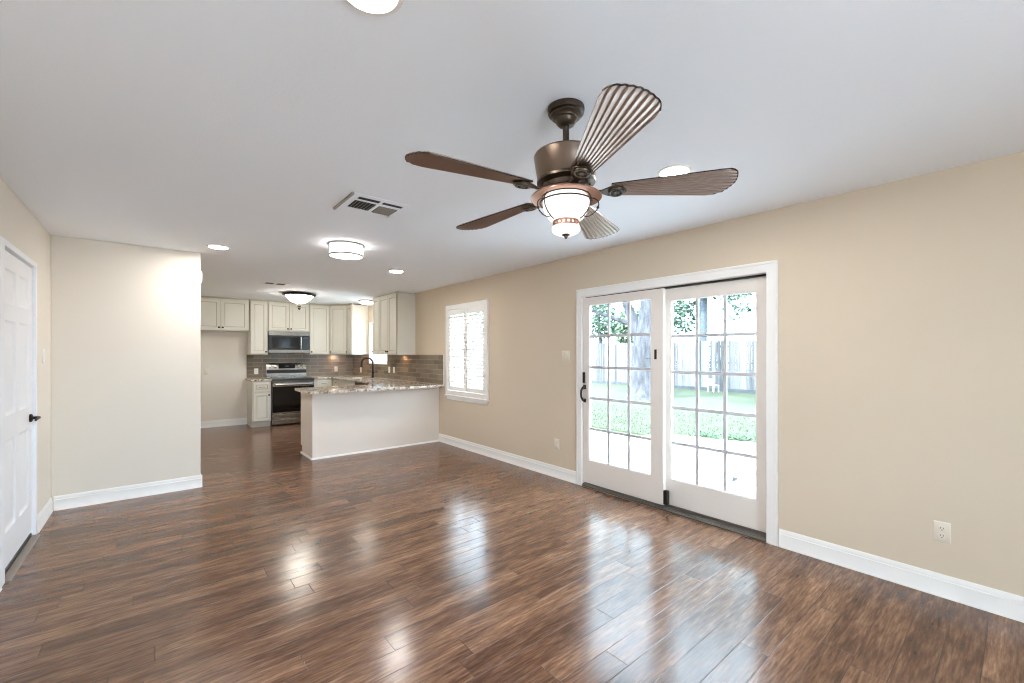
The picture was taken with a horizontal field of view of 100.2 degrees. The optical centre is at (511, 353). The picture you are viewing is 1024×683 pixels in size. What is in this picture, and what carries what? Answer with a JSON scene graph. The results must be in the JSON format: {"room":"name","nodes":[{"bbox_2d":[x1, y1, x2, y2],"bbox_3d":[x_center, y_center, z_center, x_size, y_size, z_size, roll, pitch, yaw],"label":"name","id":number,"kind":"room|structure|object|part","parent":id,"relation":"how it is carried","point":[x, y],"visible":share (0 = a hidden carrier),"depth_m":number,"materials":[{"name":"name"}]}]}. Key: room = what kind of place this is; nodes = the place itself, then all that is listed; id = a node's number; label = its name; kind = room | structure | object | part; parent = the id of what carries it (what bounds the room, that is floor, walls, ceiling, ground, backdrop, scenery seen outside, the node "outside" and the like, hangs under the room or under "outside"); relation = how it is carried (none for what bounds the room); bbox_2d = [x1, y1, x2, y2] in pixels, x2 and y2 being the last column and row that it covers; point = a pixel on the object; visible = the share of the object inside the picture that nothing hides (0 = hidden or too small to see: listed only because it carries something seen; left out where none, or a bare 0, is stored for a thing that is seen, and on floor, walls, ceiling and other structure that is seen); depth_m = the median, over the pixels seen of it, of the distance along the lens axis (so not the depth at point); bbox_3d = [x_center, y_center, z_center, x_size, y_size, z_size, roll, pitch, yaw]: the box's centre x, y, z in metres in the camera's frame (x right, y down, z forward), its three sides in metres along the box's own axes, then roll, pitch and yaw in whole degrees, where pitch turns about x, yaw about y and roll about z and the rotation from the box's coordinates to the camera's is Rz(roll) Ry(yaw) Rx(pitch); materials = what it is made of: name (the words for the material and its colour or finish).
{"room":"empty living room","nodes":[
{"label":"empty living room","id":0,"kind":"room"},
{"bbox_2d":[0,178,50,514],"bbox_3d":[-1.769,0.170,0.883,0.150,2.460,7.720,0,0,-40],"label":"wall","id":1,"kind":"structure","parent":0,"point":[19,226],"depth_m":3.47,"materials":[{"name":"beige paint"}]},
{"bbox_2d":[0,236,40,586],"bbox_3d":[-3.412,0.348,2.898,0.200,2.103,1.020,0,0,-40],"label":"door","id":2,"kind":"structure","parent":1,"relation":"in","point":[18,272],"depth_m":2.92,"materials":[{"name":"white paint"}]},
{"bbox_3d":[-3.587,0.485,3.217,0.062,0.062,0.144,0,0,-40],"label":"handle","id":3,"kind":"part","parent":2,"relation":"part of","materials":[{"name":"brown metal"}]},
{"bbox_2d":[42,349,44,362],"bbox_3d":[-3.885,0.018,3.552,0.009,0.116,0.072,0,0,-40],"label":"light switch","id":4,"kind":"object","parent":1,"relation":"attached to","point":[43,350],"visible":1,"depth_m":3.53,"materials":[{"name":"white plastic"}]},
{"bbox_2d":[37,497,52,533],"bbox_3d":[-3.890,1.336,3.564,0.017,0.128,0.605,0,0,-40],"label":"baseboard","id":5,"kind":"structure","parent":1,"relation":"attached to","point":[46,511],"depth_m":3.52,"materials":[{"name":"white paint"}]},
{"bbox_2d":[51,235,201,510],"bbox_3d":[-3.715,0.170,4.196,1.094,2.460,0.137,0,0,-40],"label":"wall","id":6,"kind":"structure","parent":0,"point":[126,318],"depth_m":4.11,"materials":[{"name":"beige paint"}]},
{"bbox_2d":[201,331,347,420],"bbox_3d":[-4.964,0.170,8.885,3.250,2.460,0.150,0,0,-40],"label":"wall","id":7,"kind":"structure","parent":0,"point":[224,353],"depth_m":8.28,"materials":[{"name":"beige paint"}]},
{"bbox_2d":[204,369,208,374],"bbox_3d":[-5.787,0.340,8.099,0.072,0.116,0.006,0,0,-40],"label":"cover plate","id":8,"kind":"object","parent":7,"relation":"attached to","point":[206,371],"visible":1,"depth_m":8.10,"materials":[{"name":"beige plastic"}]},
{"bbox_2d":[201,418,246,427],"bbox_3d":[-5.666,1.336,8.192,1.004,0.128,0.017,0,0,-40],"label":"baseboard","id":9,"kind":"structure","parent":7,"relation":"attached to","point":[239,421],"depth_m":8.27,"materials":[{"name":"white paint"}]},
{"bbox_2d":[201,296,248,331],"bbox_3d":[-5.517,-0.747,8.080,0.910,0.623,0.381,0,0,-40],"label":"upper cabinet","id":10,"kind":"object","parent":7,"relation":"attached to","point":[217,313],"visible":0.91,"depth_m":7.99,"materials":[{"name":"beige wood"}]},
{"bbox_3d":[-5.590,-0.731,7.822,0.439,0.564,0.020,0,0,-40],"label":"door","id":11,"kind":"part","parent":10,"relation":"part of","materials":[{"name":"beige wood"}]},
{"bbox_3d":[-5.250,-0.731,8.105,0.439,0.564,0.020,0,0,-40],"label":"door","id":12,"kind":"part","parent":10,"relation":"part of","materials":[{"name":"beige wood"}]},
{"bbox_2d":[247,299,267,354],"bbox_3d":[-5.039,-0.521,8.477,0.308,1.073,0.381,0,0,-40],"label":"upper cabinet","id":13,"kind":"object","parent":7,"relation":"attached to","point":[257,335],"visible":0.97,"depth_m":8.35,"materials":[{"name":"beige wood"}]},
{"bbox_2d":[268,300,308,331],"bbox_3d":[-4.626,-0.753,8.820,0.758,0.610,0.381,0,0,-40],"label":"upper cabinet","id":14,"kind":"object","parent":7,"relation":"attached to","point":[283,316],"visible":0.91,"depth_m":8.67,"materials":[{"name":"beige wood"}]},
{"bbox_3d":[-4.673,-0.740,8.586,0.367,0.556,0.020,0,0,-40],"label":"door","id":15,"kind":"part","parent":14,"relation":"part of","materials":[{"name":"beige wood"}]},
{"bbox_2d":[268,331,309,352],"bbox_3d":[-4.603,-0.233,8.791,0.752,0.426,0.451,0,0,-40],"label":"microwave","id":16,"kind":"object","parent":14,"relation":"attached to","point":[278,341],"visible":0.98,"depth_m":8.64,"materials":[{"name":"silver metal"}]},
{"bbox_3d":[-4.556,-0.224,8.616,0.600,0.279,0.024,0,0,-40],"label":"door","id":17,"kind":"part","parent":16,"relation":"part of","materials":[{"name":"black glass"}]},
{"bbox_3d":[-4.267,-0.224,8.858,0.149,0.279,0.022,0,0,-40],"label":"control panel","id":18,"kind":"part","parent":16,"relation":"part of","materials":[{"name":"black glass"}]},
{"bbox_3d":[-4.387,-0.740,8.823,0.367,0.556,0.020,0,0,-40],"label":"door","id":19,"kind":"part","parent":14,"relation":"part of","materials":[{"name":"beige wood"}]},
{"bbox_2d":[247,353,352,377],"bbox_3d":[-4.471,0.230,9.189,2.104,0.540,0.012,0,0,-40],"label":"backsplash","id":20,"kind":"structure","parent":7,"relation":"attached to","point":[316,365],"depth_m":9.26,"materials":[{"name":"beige tile"}]},
{"bbox_2d":[305,303,329,354],"bbox_3d":[-4.175,-0.521,9.195,0.408,1.073,0.381,0,0,-40],"label":"upper cabinet","id":21,"kind":"object","parent":7,"relation":"attached to","point":[319,314],"visible":0.99,"depth_m":9.07,"materials":[{"name":"beige wood"}]},
{"bbox_2d":[330,305,346,353],"bbox_3d":[-3.710,-0.521,9.430,0.625,1.073,0.615,0,0,-40],"label":"upper cabinet","id":22,"kind":"object","parent":7,"relation":"attached to","point":[338,313],"visible":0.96,"depth_m":9.18,"materials":[{"name":"beige wood"}]},
{"bbox_2d":[438,433,575,483],"bbox_3d":[-0.237,1.336,5.730,0.017,0.128,2.926,0,0,-40],"label":"baseboard","id":23,"kind":"structure","parent":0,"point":[568,475],"depth_m":5.41,"materials":[{"name":"white paint"}]},
{"bbox_2d":[0,0,1023,304],"bbox_3d":[-1.502,-1.120,3.973,4.510,0.120,12.130,0,0,-40],"label":"ceiling","id":24,"kind":"structure","parent":0,"point":[241,126],"depth_m":1.88,"materials":[{"name":"white paint"}]},
{"bbox_2d":[206,244,229,249],"bbox_3d":[-2.915,-1.056,4.248,0.196,0.008,0.196,0,0,-40],"label":"recessed light","id":25,"kind":"object","parent":24,"relation":"in","point":[219,247],"visible":1,"depth_m":4.25,"materials":[{"name":"white glass"}]},
{"bbox_2d":[261,281,288,285],"bbox_3d":[-3.568,-1.056,6.449,0.340,0.007,0.240,0,0,-40],"label":"ceiling vent","id":26,"kind":"object","parent":24,"relation":"in","point":[264,282],"visible":1,"depth_m":6.43,"materials":[{"name":"white metal"}]},
{"bbox_2d":[282,292,315,309],"bbox_3d":[-3.728,-0.911,7.500,0.544,0.298,0.544,0,0,-40],"label":"bowl light","id":27,"kind":"object","parent":24,"relation":"attached to","point":[299,298],"visible":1,"depth_m":7.37,"materials":[{"name":"white glass"}]},
{"bbox_3d":[-3.728,-0.957,7.500,0.436,0.138,0.436,0,0,-40],"label":"lamp shade","id":28,"kind":"part","parent":27,"relation":"part of","materials":[{"name":"white glass"}]},
{"bbox_2d":[327,241,364,259],"bbox_3d":[-1.616,-1.004,4.171,0.340,0.113,0.340,0,0,-40],"label":"drum light","id":29,"kind":"object","parent":24,"relation":"attached to","point":[343,250],"visible":1,"depth_m":4.07,"materials":[{"name":"white glass"}]},
{"bbox_2d":[358,300,372,304],"bbox_3d":[-2.889,-1.022,8.549,0.340,0.077,0.340,0,0,-40],"label":"flush light","id":30,"kind":"object","parent":24,"relation":"attached to","point":[366,302],"visible":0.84,"depth_m":8.44,"materials":[{"name":"white glass"}]},
{"bbox_2d":[333,191,409,218],"bbox_3d":[-1.011,-1.052,3.074,0.407,0.015,0.396,0,0,-40],"label":"ceiling vent","id":31,"kind":"object","parent":24,"relation":"in","point":[355,202],"visible":1,"depth_m":3.06,"materials":[{"name":"white metal"}]},
{"bbox_2d":[344,0,403,16],"bbox_3d":[-0.413,-1.056,1.243,0.196,0.008,0.196,0,0,-40],"label":"recessed light","id":32,"kind":"object","parent":24,"relation":"in","point":[379,8],"visible":1,"depth_m":1.30,"materials":[{"name":"white glass"}]},
{"bbox_2d":[389,270,403,272],"bbox_3d":[-1.484,-1.056,5.490,0.196,0.008,0.196,0,0,-40],"label":"recessed light","id":33,"kind":"object","parent":24,"relation":"in","point":[392,271],"visible":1,"depth_m":5.49,"materials":[{"name":"white paint"}]},
{"bbox_2d":[405,83,738,238],"bbox_3d":[0.287,-0.778,1.842,1.275,0.565,1.325,0,0,9],"label":"ceiling fan","id":34,"kind":"object","parent":24,"relation":"hanging from","point":[566,169],"visible":1,"depth_m":1.74,"materials":[{"name":"brown wood"}]},
{"bbox_3d":[-0.156,-0.706,1.643,0.502,0.011,0.190,1,10,-28],"label":"blade","id":35,"kind":"part","parent":34,"relation":"part of","materials":[{"name":"brown wood"}]},
{"bbox_3d":[-0.084,-0.685,2.156,0.502,0.011,0.190,-3,8,44],"label":"blade","id":36,"kind":"part","parent":34,"relation":"part of","materials":[{"name":"brown wood"}]},
{"bbox_3d":[0.233,-0.542,1.850,0.121,0.054,0.121,0,0,-40],"label":"glass","id":37,"kind":"part","parent":34,"relation":"part of","materials":[{"name":"white glass"}]},
{"bbox_3d":[0.233,-0.628,1.850,0.201,0.115,0.201,0,0,-40],"label":"globe","id":38,"kind":"part","parent":34,"relation":"part of"},
{"bbox_3d":[0.427,-0.685,2.246,0.190,0.011,0.502,-11,-7,25],"label":"blade","id":39,"kind":"part","parent":34,"relation":"part of","materials":[{"name":"brown wood"}]},
{"bbox_3d":[0.309,-0.719,1.416,0.190,0.011,0.502,10,-4,-9],"label":"blade","id":40,"kind":"part","parent":34,"relation":"part of","materials":[{"name":"brown wood"}]},
{"bbox_3d":[0.670,-0.706,1.788,0.502,0.011,0.190,-1,-10,8],"label":"blade","id":41,"kind":"part","parent":34,"relation":"part of","materials":[{"name":"brown wood"}]},
{"bbox_2d":[657,164,692,176],"bbox_3d":[0.945,-1.056,2.489,0.196,0.008,0.196,0,0,-40],"label":"recessed light","id":42,"kind":"object","parent":24,"relation":"in","point":[675,169],"visible":0.66,"depth_m":2.46,"materials":[{"name":"white glass"}]},
{"bbox_2d":[0,423,1023,682],"bbox_3d":[-1.568,1.450,3.918,4.340,0.100,12.130,0,0,-40],"label":"floor","id":43,"kind":"structure","parent":0,"point":[434,562],"depth_m":2.45,"materials":[{"name":"brown wood"}]},
{"bbox_2d":[247,381,270,427],"bbox_3d":[-4.948,0.961,8.375,0.318,0.878,0.653,0,0,-40],"label":"base cabinet","id":44,"kind":"object","parent":43,"relation":"on","point":[258,392],"visible":0.97,"depth_m":8.17,"materials":[{"name":"white wood"}]},
{"bbox_2d":[245,378,271,381],"bbox_3d":[-4.958,0.503,8.368,0.354,0.034,0.625,0,0,-40],"label":"countertop","id":45,"kind":"structure","parent":44,"relation":"on","point":[247,379],"depth_m":8.19,"materials":[{"name":"stone"}]},
{"bbox_3d":[-4.766,0.633,8.156,0.290,0.186,0.020,0,0,-40],"label":"drawer","id":46,"kind":"part","parent":44,"relation":"part of","materials":[{"name":"beige wood"}]},
{"bbox_3d":[-4.766,1.012,8.156,0.290,0.541,0.020,0,0,-40],"label":"door","id":47,"kind":"part","parent":44,"relation":"part of","materials":[{"name":"beige wood"}]},
{"bbox_2d":[266,363,313,425],"bbox_3d":[-4.502,0.791,8.694,0.758,1.193,0.704,0,0,-40],"label":"range","id":48,"kind":"object","parent":43,"relation":"on","point":[285,401],"visible":0.87,"depth_m":8.46,"materials":[{"name":"silver metal"}]},
{"bbox_3d":[-4.330,1.220,8.487,0.750,0.098,0.041,0,0,-40],"label":"panel","id":49,"kind":"part","parent":48,"relation":"part of","materials":[{"name":"silver metal"}]},
{"bbox_3d":[-4.330,1.321,8.487,0.750,0.093,0.041,0,0,-40],"label":"drawer","id":50,"kind":"part","parent":48,"relation":"part of","materials":[{"name":"silver metal"}]},
{"bbox_3d":[-4.698,0.262,8.932,0.310,0.083,0.023,0,0,-40],"label":"control panel","id":51,"kind":"part","parent":48,"relation":"part of","materials":[{"name":"black glass"}]},
{"bbox_2d":[268,376,313,379],"bbox_3d":[-4.510,0.491,8.703,0.758,0.026,0.590,0,0,-40],"label":"cooktop","id":52,"kind":"object","parent":48,"relation":"in","point":[270,377],"depth_m":8.64,"materials":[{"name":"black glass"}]},
{"bbox_3d":[-4.330,0.867,8.487,0.750,0.597,0.041,0,0,-40],"label":"oven door","id":53,"kind":"part","parent":48,"relation":"part of","materials":[{"name":"black glass"}]},
{"bbox_3d":[-4.334,0.533,8.492,0.758,0.057,0.030,0,0,-40],"label":"rail","id":54,"kind":"part","parent":48,"relation":"part of","materials":[{"name":"grey metal"}]},
{"bbox_3d":[-4.297,0.600,8.447,0.696,0.038,0.062,0,0,-40],"label":"handle","id":55,"kind":"part","parent":48,"relation":"part of","materials":[{"name":"silver metal"}]},
{"bbox_2d":[314,379,331,386],"bbox_3d":[-4.086,0.961,9.092,0.360,0.878,0.653,0,0,-40],"label":"base cabinet","id":56,"kind":"object","parent":43,"relation":"on","point":[317,382],"visible":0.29,"depth_m":8.85,"materials":[{"name":"beige wood"}]},
{"bbox_2d":[332,379,338,385],"bbox_3d":[-3.634,0.961,9.304,0.663,0.878,0.900,0,0,-40],"label":"base cabinet","id":57,"kind":"object","parent":43,"relation":"on","point":[335,382],"visible":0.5,"depth_m":8.86,"materials":[{"name":"beige wood"}]},
{"bbox_2d":[355,382,367,384],"bbox_3d":[-2.529,0.963,7.944,0.638,0.874,0.602,0,0,-40],"label":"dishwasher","id":58,"kind":"object","parent":43,"relation":"on","point":[356,383],"visible":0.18,"depth_m":7.79,"materials":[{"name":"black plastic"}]},
{"bbox_2d":[300,387,438,459],"bbox_3d":[-2.096,0.961,6.473,1.923,0.878,0.626,0,0,-40],"label":"base cabinet","id":59,"kind":"object","parent":43,"relation":"on","point":[348,423],"visible":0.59,"depth_m":6.11,"materials":[{"name":"beige paint"}]},
{"bbox_3d":[-2.626,0.961,5.683,0.061,0.878,0.053,0,0,-40],"label":"corner trim","id":60,"kind":"part","parent":59,"relation":"part of","materials":[{"name":"beige paint"}]},
{"bbox_2d":[295,375,443,393],"bbox_3d":[-3.124,0.503,7.663,1.982,0.034,4.079,0,0,-40],"label":"countertop","id":61,"kind":"structure","parent":59,"relation":"on","point":[375,384],"depth_m":6.56,"materials":[{"name":"stone"}]},
{"bbox_2d":[360,357,373,377],"bbox_3d":[-2.914,0.274,8.622,0.273,0.423,0.107,0,0,-15],"label":"faucet","id":62,"kind":"object","parent":61,"relation":"on","point":[363,359],"visible":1,"depth_m":8.64,"materials":[{"name":"black metal"}]},
{"bbox_3d":[-2.076,1.389,6.447,1.922,0.022,0.561,0,0,-40],"label":"shoe moulding","id":63,"kind":"part","parent":59,"relation":"part of","materials":[{"name":"white paint"}]},
{"bbox_3d":[-3.036,1.060,8.585,0.663,0.680,0.960,0,0,-40],"label":"base cabinet","id":64,"kind":"object","parent":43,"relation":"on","visible":0},
{"bbox_2d":[339,380,354,385],"bbox_3d":[-3.244,0.620,8.412,0.018,0.196,0.956,0,0,-40],"label":"panel","id":65,"kind":"object","parent":64,"relation":"attached to","point":[341,382],"visible":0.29,"depth_m":8.45,"materials":[{"name":"beige"}]},
{"bbox_2d":[365,151,1023,622],"bbox_3d":[0.174,0.220,5.367,0.150,2.560,12.130,0,0,-40],"label":"wall","id":66,"kind":"structure","parent":0,"point":[901,302],"depth_m":2.72,"materials":[{"name":"beige paint"}]},
{"bbox_2d":[346,303,367,354],"bbox_3d":[-3.326,-0.521,9.159,0.381,1.073,0.300,0,0,-40],"label":"upper cabinet","id":67,"kind":"object","parent":66,"relation":"attached to","point":[357,315],"visible":1,"depth_m":9.05,"materials":[{"name":"beige wood"}]},
{"bbox_3d":[-3.442,-0.507,9.062,0.020,1.021,0.284,0,0,-40],"label":"door","id":68,"kind":"part","parent":67,"relation":"part of","materials":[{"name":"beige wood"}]},
{"bbox_2d":[371,296,379,354],"bbox_3d":[-2.411,-0.521,8.059,0.381,1.073,0.315,0,0,-40],"label":"upper cabinet","id":69,"kind":"object","parent":66,"relation":"attached to","point":[375,351],"visible":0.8,"depth_m":7.96,"materials":[{"name":"beige wood"}]},
{"bbox_3d":[-2.527,-0.512,7.962,0.020,1.031,0.299,0,0,-40],"label":"door","id":70,"kind":"part","parent":69,"relation":"part of","materials":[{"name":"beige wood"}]},
{"bbox_2d":[369,322,386,364],"bbox_3d":[-2.677,-0.225,8.783,0.164,0.870,0.930,0,0,-40],"label":"window","id":71,"kind":"structure","parent":66,"relation":"in","point":[374,357],"depth_m":9.09,"materials":[{"name":"white paint"}]},
{"bbox_3d":[-2.660,-0.225,8.797,0.040,0.834,0.894,0,0,-40],"label":"sash","id":72,"kind":"part","parent":71,"relation":"part of","materials":[{"name":"white paint"}]},
{"bbox_2d":[379,292,414,354],"bbox_3d":[-2.073,-0.521,7.652,0.381,1.073,0.738,0,0,-40],"label":"upper cabinet","id":73,"kind":"object","parent":66,"relation":"attached to","point":[396,309],"visible":1,"depth_m":7.42,"materials":[{"name":"beige wood"}]},
{"bbox_3d":[-2.304,-0.512,7.695,0.020,1.031,0.357,0,0,-40],"label":"door","id":74,"kind":"part","parent":73,"relation":"part of","materials":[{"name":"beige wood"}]},
{"bbox_3d":[-2.073,-0.512,7.417,0.020,1.031,0.357,0,0,-40],"label":"door","id":75,"kind":"part","parent":73,"relation":"part of","materials":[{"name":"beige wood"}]},
{"bbox_2d":[353,355,442,384],"bbox_3d":[-2.370,0.251,8.298,0.012,0.468,4.044,0,0,-40],"label":"backsplash","id":76,"kind":"structure","parent":66,"relation":"attached to","point":[416,368],"depth_m":7.70,"materials":[{"name":"beige tile"}]},
{"bbox_2d":[443,355,443,384],"bbox_3d":[-1.075,0.248,6.740,0.013,0.473,0.006,0,0,-40],"label":"trim","id":77,"kind":"structure","parent":66,"relation":"attached to","point":[443,355],"depth_m":6.73,"materials":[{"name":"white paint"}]},
{"bbox_2d":[445,299,488,404],"bbox_3d":[-0.622,-0.019,6.291,0.192,1.442,1.103,0,0,-40],"label":"window","id":78,"kind":"structure","parent":66,"relation":"in","point":[477,398],"depth_m":6.13,"materials":[{"name":"white paint"}]},
{"bbox_2d":[448,308,465,391],"bbox_3d":[-0.831,-0.058,6.430,0.066,1.223,0.478,0,0,-40],"label":"window shutter","id":79,"kind":"object","parent":78,"relation":"attached to","point":[451,386],"visible":1,"depth_m":6.43,"materials":[{"name":"white paint"}]},
{"bbox_3d":[-0.582,-0.058,6.325,0.035,1.231,0.966,0,0,-40],"label":"sash","id":80,"kind":"part","parent":78,"relation":"part of","materials":[{"name":"glass"}]},
{"bbox_2d":[466,305,484,393],"bbox_3d":[-0.523,-0.058,6.059,0.066,1.223,0.477,0,0,-40],"label":"window shutter","id":81,"kind":"object","parent":78,"relation":"attached to","point":[469,388],"visible":0.97,"depth_m":6.04,"materials":[{"name":"white paint"}]},
{"bbox_3d":[-0.545,-0.046,6.041,0.009,1.016,0.012,0,0,-40],"label":"tilt rod","id":82,"kind":"part","parent":81,"relation":"part of","materials":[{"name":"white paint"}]},
{"bbox_2d":[555,439,558,449],"bbox_3d":[0.506,1.022,4.843,0.009,0.116,0.072,0,0,-40],"label":"electrical outlet","id":83,"kind":"object","parent":66,"relation":"attached to","point":[556,440],"visible":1,"depth_m":4.83,"materials":[{"name":"beige plastic"}]},
{"bbox_2d":[562,351,569,360],"bbox_3d":[0.594,0.024,4.737,0.009,0.116,0.118,0,0,-40],"label":"light switch","id":84,"kind":"object","parent":66,"relation":"attached to","point":[565,354],"visible":1,"depth_m":4.73,"materials":[{"name":"beige plastic"}]},
{"bbox_2d":[576,260,777,545],"bbox_3d":[1.367,0.358,3.901,0.219,2.084,1.937,0,0,-40],"label":"door","id":85,"kind":"structure","parent":66,"relation":"in","point":[756,518],"depth_m":3.75,"materials":[{"name":"white paint"}]},
{"bbox_3d":[0.748,0.422,4.522,0.062,0.185,0.037,0,0,-40],"label":"pull handle","id":86,"kind":"part","parent":85,"relation":"part of","materials":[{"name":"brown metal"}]},
{"bbox_3d":[1.071,0.385,4.214,0.040,1.950,0.938,0,0,-40],"label":"sliding panel","id":87,"kind":"part","parent":85,"relation":"part of","materials":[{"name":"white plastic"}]},
{"bbox_3d":[1.306,0.005,3.895,0.007,0.090,0.024,0,0,-40],"label":"lock plate","id":88,"kind":"part","parent":85,"relation":"part of","materials":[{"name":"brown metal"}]},
{"bbox_3d":[1.662,0.389,3.602,0.040,1.954,0.937,0,0,-40],"label":"fixed panel","id":89,"kind":"part","parent":85,"relation":"part of","materials":[{"name":"white plastic"}]},
{"bbox_2d":[779,529,1023,622],"bbox_3d":[2.910,1.336,1.946,0.017,0.128,3.030,0,0,-40],"label":"baseboard","id":90,"kind":"structure","parent":66,"relation":"attached to","point":[992,600],"depth_m":2.56,"materials":[{"name":"white paint"}]},
{"bbox_2d":[933,520,950,543],"bbox_3d":[2.480,1.028,2.469,0.009,0.116,0.072,0,0,-40],"label":"electrical outlet","id":91,"kind":"object","parent":66,"relation":"attached to","point":[941,530],"visible":1,"depth_m":2.47,"materials":[{"name":"beige plastic"}]},
{"bbox_2d":[938,526,945,530],"bbox_3d":[2.478,1.007,2.467,0.003,0.033,0.033,0,0,-40],"label":"receptacle","id":92,"kind":"object","parent":91,"relation":"attached to","point":[940,528],"depth_m":2.47,"materials":[{"name":"beige plastic"}]},
{"bbox_2d":[938,533,945,538],"bbox_3d":[2.478,1.049,2.467,0.003,0.033,0.033,0,0,-40],"label":"receptacle","id":93,"kind":"object","parent":91,"relation":"attached to","point":[940,535],"depth_m":2.47,"materials":[{"name":"beige plastic"}]},
{"label":"outside","id":94,"kind":"structure","parent":0,"visible":0},
{"bbox_2d":[457,366,755,441],"bbox_3d":[15.194,1.550,22.392,38.000,0.100,75.000,0,0,-40],"label":"lawn","id":95,"kind":"structure","parent":94,"point":[736,402],"depth_m":11.32,"materials":[{"name":"green plant"}]},
{"bbox_2d":[469,312,482,339],"bbox_3d":[-0.817,-1.624,33.062,4.051,6.256,6.836,0,0,-40],"label":"tree","id":96,"kind":"object","parent":95,"relation":"on","point":[478,312],"visible":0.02,"depth_m":33.49,"materials":[{"name":"grey plant"}]},
{"bbox_2d":[592,304,625,365],"bbox_3d":[6.022,-0.914,27.169,2.110,4.843,4.222,0,0,-40],"label":"tree","id":97,"kind":"object","parent":95,"relation":"on","point":[600,326],"visible":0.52,"depth_m":27.04,"materials":[{"name":"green plant"}]},
{"bbox_3d":[6.022,-2.075,27.169,2.110,2.520,4.222,0,0,-40],"label":"crown","id":98,"kind":"part","parent":97,"relation":"part of","materials":[{"name":"green plant"}]},
{"bbox_2d":[469,340,755,393],"bbox_3d":[7.576,0.470,18.043,0.185,2.060,34.072,0,0,-40],"label":"fence","id":99,"kind":"object","parent":95,"relation":"on","point":[710,353],"visible":0.23,"depth_m":17.72,"materials":[{"name":"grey wood"}]},
{"bbox_2d":[592,300,649,400],"bbox_3d":[4.715,-2.045,13.650,5.318,7.190,9.278,0,0,-28],"label":"shade tree","id":100,"kind":"object","parent":95,"relation":"on","point":[640,381],"visible":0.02,"depth_m":14.04,"materials":[{"name":"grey plant"}]},
{"bbox_3d":[4.715,-3.554,13.650,5.318,4.171,9.278,0,0,-28],"label":"crown","id":101,"kind":"part","parent":100,"relation":"part of","materials":[{"name":"green plant"}]},
{"bbox_2d":[613,307,639,343],"bbox_3d":[6.511,-0.475,22.535,1.915,3.956,2.571,0,0,-40],"label":"tree","id":102,"kind":"object","parent":95,"relation":"on","point":[619,326],"visible":0.21,"depth_m":22.60,"materials":[{"name":"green plant"}]},
{"bbox_2d":[708,379,718,391],"bbox_3d":[7.942,1.246,16.880,0.285,0.508,0.310,0,0,-20],"label":"garden chair","id":103,"kind":"object","parent":95,"relation":"on","point":[709,380],"visible":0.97,"depth_m":16.79,"materials":[{"name":"white plastic"}]},
{"bbox_2d":[673,428,755,441],"bbox_3d":[3.991,1.415,6.931,3.037,0.160,0.457,0,0,38],"label":"weeds","id":104,"kind":"object","parent":95,"relation":"on","point":[711,436],"visible":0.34,"depth_m":7.24,"materials":[{"name":"green plant"}]},
{"bbox_2d":[673,293,755,341],"bbox_3d":[10.277,-1.504,21.979,2.826,6.021,5.372,0,0,-40],"label":"tree","id":105,"kind":"object","parent":95,"relation":"on","point":[679,309],"visible":0.45,"depth_m":22.30,"materials":[{"name":"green plant"}]},
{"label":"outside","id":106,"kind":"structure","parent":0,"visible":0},
{"bbox_2d":[592,431,755,497],"bbox_3d":[2.953,1.524,5.708,4.560,0.152,55.000,0,0,-40],"label":"patio","id":107,"kind":"structure","parent":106,"point":[684,458],"depth_m":5.87,"materials":[{"name":"concrete"}]}
]}

